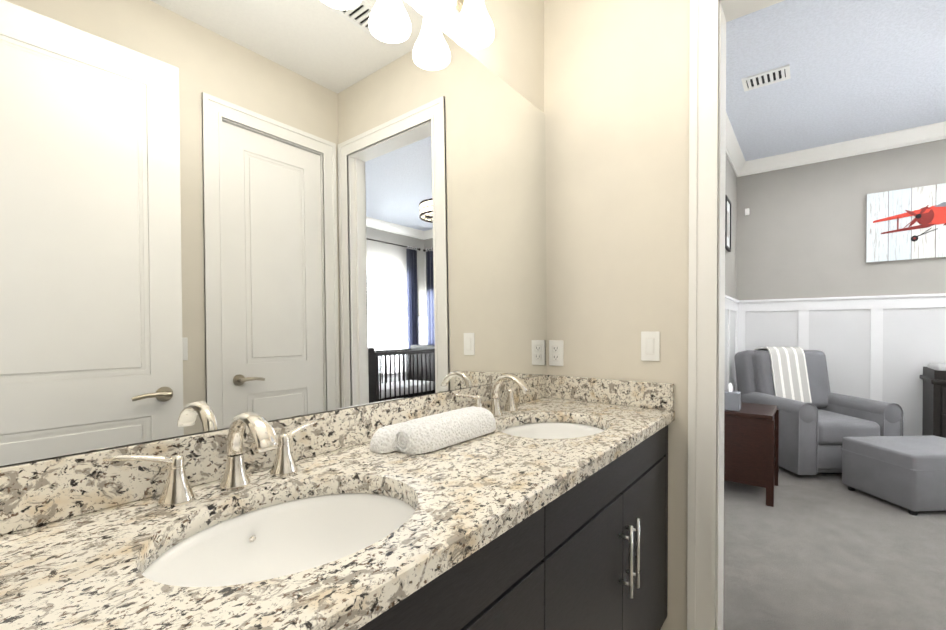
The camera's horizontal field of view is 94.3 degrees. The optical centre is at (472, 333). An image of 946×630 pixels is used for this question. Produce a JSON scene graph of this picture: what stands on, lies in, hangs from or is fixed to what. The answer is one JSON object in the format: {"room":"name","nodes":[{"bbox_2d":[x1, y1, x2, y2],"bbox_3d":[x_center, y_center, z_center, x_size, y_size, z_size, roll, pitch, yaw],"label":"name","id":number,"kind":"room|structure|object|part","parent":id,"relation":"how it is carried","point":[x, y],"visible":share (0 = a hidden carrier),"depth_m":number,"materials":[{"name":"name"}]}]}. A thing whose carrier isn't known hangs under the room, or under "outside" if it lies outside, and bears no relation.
{"room":"bathroom","nodes":[
{"label":"bathroom","id":0,"kind":"room"},
{"bbox_2d":[0,0,546,465],"bbox_3d":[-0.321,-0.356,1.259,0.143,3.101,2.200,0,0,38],"label":"vanity mirror","id":1,"kind":"object","parent":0,"point":[218,214],"depth_m":0.95,"materials":[{"name":"silver metal"}]},
{"bbox_2d":[411,0,493,49],"bbox_3d":[-0.185,-1.080,1.198,0.166,0.271,0.820,0,1,38],"label":"sconce","id":2,"kind":"object","parent":1,"relation":"attached to","point":[459,5],"depth_m":1.37,"materials":[{"name":"white glass"}]},
{"bbox_3d":[-0.171,-1.028,1.188,0.132,0.168,0.702,0,1,38],"label":"vanity light fixture shade","id":3,"kind":"part","parent":2,"relation":"part of","materials":[{"name":"white glass"}]},
{"bbox_2d":[544,0,689,629],"bbox_3d":[2.164,-0.350,0.653,4.560,3.100,0.120,0,1,38],"label":"wall","id":4,"kind":"structure","parent":0,"point":[616,89],"depth_m":1.78,"materials":[{"name":"paint"}]},
{"bbox_2d":[0,375,543,533],"bbox_3d":[-0.267,0.245,1.223,0.020,0.099,1.956,0,1,38],"label":"backsplash","id":5,"kind":"structure","parent":4,"relation":"attached to","point":[36,492],"depth_m":0.75,"materials":[{"name":"beige stone"}]},
{"bbox_2d":[549,340,563,365],"bbox_3d":[0.372,0.088,1.960,0.070,0.115,0.008,0,1,38],"label":"outlet","id":6,"kind":"object","parent":4,"relation":"attached to","point":[556,350],"visible":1,"depth_m":1.96,"materials":[{"name":"white plastic"}]},
{"bbox_2d":[544,375,673,409],"bbox_3d":[0.546,0.239,1.818,0.535,0.099,0.020,0,1,38],"label":"backsplash","id":7,"kind":"structure","parent":4,"relation":"attached to","point":[660,396],"depth_m":1.79,"materials":[{"name":"beige stone"}]},
{"bbox_2d":[641,331,659,360],"bbox_3d":[0.692,0.050,1.712,0.070,0.115,0.010,0,1,38],"label":"light switch","id":8,"kind":"object","parent":4,"relation":"attached to","point":[650,346],"visible":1,"depth_m":1.71,"materials":[{"name":"white plastic"}]},
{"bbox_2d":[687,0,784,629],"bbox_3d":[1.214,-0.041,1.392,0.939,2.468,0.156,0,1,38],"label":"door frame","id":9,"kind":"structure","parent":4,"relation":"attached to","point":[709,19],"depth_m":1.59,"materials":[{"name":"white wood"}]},
{"bbox_2d":[725,156,736,298],"bbox_3d":[1.681,-0.375,3.503,0.310,3.100,3.800,0,1,38],"label":"wall","id":10,"kind":"structure","parent":0,"point":[730,257],"depth_m":4.53,"materials":[{"name":"paint"}]},
{"bbox_2d":[725,195,730,251],"bbox_3d":[2.435,-1.042,4.191,0.020,0.480,0.300,0,1,38],"label":"picture frame","id":11,"kind":"object","parent":10,"relation":"attached to","point":[727,224],"visible":0.83,"depth_m":4.18,"materials":[{"name":"wood"}]},
{"bbox_2d":[724,295,738,390],"bbox_3d":[1.776,0.410,3.353,0.032,1.512,3.658,0,1,38],"label":"trim","id":12,"kind":"structure","parent":10,"relation":"attached to","point":[731,327],"depth_m":4.46,"materials":[{"name":"white wood"}]},
{"bbox_2d":[726,113,746,174],"bbox_3d":[1.809,-1.761,3.328,0.090,0.125,3.450,0,1,38],"label":"crown molding","id":13,"kind":"structure","parent":10,"relation":"attached to","point":[740,165],"depth_m":4.28,"materials":[{"name":"white wood"}]},
{"bbox_2d":[723,466,945,629],"bbox_3d":[3.427,1.233,2.130,4.350,0.108,3.860,0,1,38],"label":"floor","id":14,"kind":"structure","parent":0,"point":[821,552],"depth_m":2.27,"materials":[{"name":"grey carpet"}]},
{"bbox_2d":[724,402,778,506],"bbox_3d":[2.006,0.866,3.314,0.474,0.620,0.544,0,1,38],"label":"side table","id":15,"kind":"object","parent":14,"relation":"on","point":[751,443],"visible":0.73,"depth_m":3.07,"materials":[{"name":"brown wood"}]},
{"bbox_2d":[724,383,740,410],"bbox_3d":[1.881,0.459,3.205,0.124,0.194,0.124,0,1,38],"label":"tissue box","id":16,"kind":"object","parent":15,"relation":"on","point":[732,400],"visible":0.9,"depth_m":3.15,"materials":[{"name":"paper"}]},
{"bbox_2d":[734,347,903,474],"bbox_3d":[2.971,0.650,3.925,0.817,1.042,0.976,0,1,1],"label":"armchair","id":17,"kind":"object","parent":14,"relation":"on","point":[819,420],"visible":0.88,"depth_m":3.66,"materials":[{"name":"grey fabric"}]},
{"bbox_2d":[753,347,811,402],"bbox_3d":[2.912,0.397,4.182,0.312,0.542,0.458,0,1,1],"label":"throw","id":18,"kind":"object","parent":17,"relation":"on","point":[788,369],"depth_m":4.02,"materials":[{"name":"grey fabric"}]},
{"bbox_2d":[841,435,945,515],"bbox_3d":[3.167,0.978,3.075,0.754,0.400,0.524,0,1,-4],"label":"ottoman","id":19,"kind":"object","parent":14,"relation":"on","point":[908,473],"visible":0.92,"depth_m":2.95,"materials":[{"name":"grey fabric"}]},
{"bbox_2d":[919,363,945,437],"bbox_3d":[4.295,0.718,3.384,1.135,0.915,0.524,0,1,38],"label":"dresser","id":20,"kind":"object","parent":14,"relation":"on","point":[933,377],"visible":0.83,"depth_m":3.54,"materials":[{"name":"brown wood"}]},
{"bbox_2d":[726,0,945,160],"bbox_3d":[3.409,-1.863,2.079,4.350,0.100,3.920,0,1,38],"label":"ceiling","id":21,"kind":"structure","parent":0,"point":[862,68],"depth_m":3.04,"materials":[{"name":"white paint"}]},
{"bbox_2d":[741,64,790,91],"bbox_3d":[2.088,-1.816,3.126,0.280,0.012,0.190,0,1,38],"label":"ceiling vent","id":22,"kind":"object","parent":21,"relation":"in","point":[769,77],"visible":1,"depth_m":3.12,"materials":[{"name":"white metal"}]},
{"bbox_2d":[736,139,945,299],"bbox_3d":[4.610,-0.376,3.565,4.250,3.100,0.120,0,1,38],"label":"wall","id":23,"kind":"structure","parent":0,"point":[801,231],"depth_m":4.34,"materials":[{"name":"paint"}]},
{"bbox_2d":[736,121,945,176],"bbox_3d":[4.499,-1.762,3.506,4.130,0.125,0.090,0,1,38],"label":"crown molding","id":24,"kind":"structure","parent":23,"relation":"attached to","point":[936,131],"depth_m":4.18,"materials":[{"name":"white wood"}]},
{"bbox_2d":[737,293,945,435],"bbox_3d":[4.516,0.408,3.548,4.130,1.512,0.032,0,1,38],"label":"wainscoting","id":25,"kind":"structure","parent":23,"relation":"attached to","point":[885,348],"depth_m":4.16,"materials":[{"name":"white wood"}]},
{"bbox_2d":[866,183,945,262],"bbox_3d":[4.348,-0.987,3.653,1.600,0.640,0.035,0,1,38],"label":"framed picture","id":26,"kind":"object","parent":23,"relation":"attached to","point":[906,224],"visible":0.98,"depth_m":3.97,"materials":[{"name":"white wood"}]},
{"bbox_3d":[0.093,1.255,0.081,2.400,0.100,3.460,0,1,38],"label":"floor","id":27,"kind":"structure","parent":0,"visible":0},
{"bbox_2d":[344,418,674,629],"bbox_3d":[-0.047,0.765,1.057,0.576,0.862,1.956,0,1,38],"label":"bathroom vanity","id":28,"kind":"object","parent":27,"relation":"on","point":[543,505],"depth_m":1.00,"materials":[{"name":"black wood"}]},
{"bbox_2d":[0,398,674,629],"bbox_3d":[-0.054,0.315,1.059,0.558,0.038,1.956,0,1,38],"label":"countertop","id":29,"kind":"structure","parent":28,"relation":"on","point":[85,571],"depth_m":0.66,"materials":[{"name":"beige stone"}]},
{"bbox_2d":[96,411,327,509],"bbox_3d":[-0.423,0.222,0.825,0.164,0.151,0.398,0,1,38],"label":"faucet","id":30,"kind":"object","parent":29,"relation":"on","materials":[{"name":"silver metal"}]},
{"bbox_2d":[136,478,427,609],"bbox_3d":[-0.286,0.409,0.721,0.358,0.167,0.448,0,1,38],"label":"sink","id":31,"kind":"object","parent":29,"relation":"in","point":[217,560],"depth_m":0.83,"materials":[{"name":"white ceramic"}]},
{"bbox_2d":[370,406,495,454],"bbox_3d":[-0.090,0.258,1.213,0.147,0.072,0.390,0,1,38],"label":"towel","id":32,"kind":"object","parent":29,"relation":"on","point":[430,433],"visible":1,"depth_m":1.11,"materials":[{"name":"white fabric"}]},
{"bbox_2d":[452,374,531,417],"bbox_3d":[0.122,0.216,1.529,0.164,0.151,0.398,0,1,38],"label":"faucet","id":33,"kind":"object","parent":29,"relation":"on","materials":[{"name":"silver metal"}]},
{"bbox_2d":[500,414,607,441],"bbox_3d":[0.259,0.403,1.425,0.358,0.167,0.448,0,1,38],"label":"sink","id":34,"kind":"object","parent":29,"relation":"in","point":[562,429],"depth_m":1.60,"materials":[{"name":"white ceramic"}]}
]}

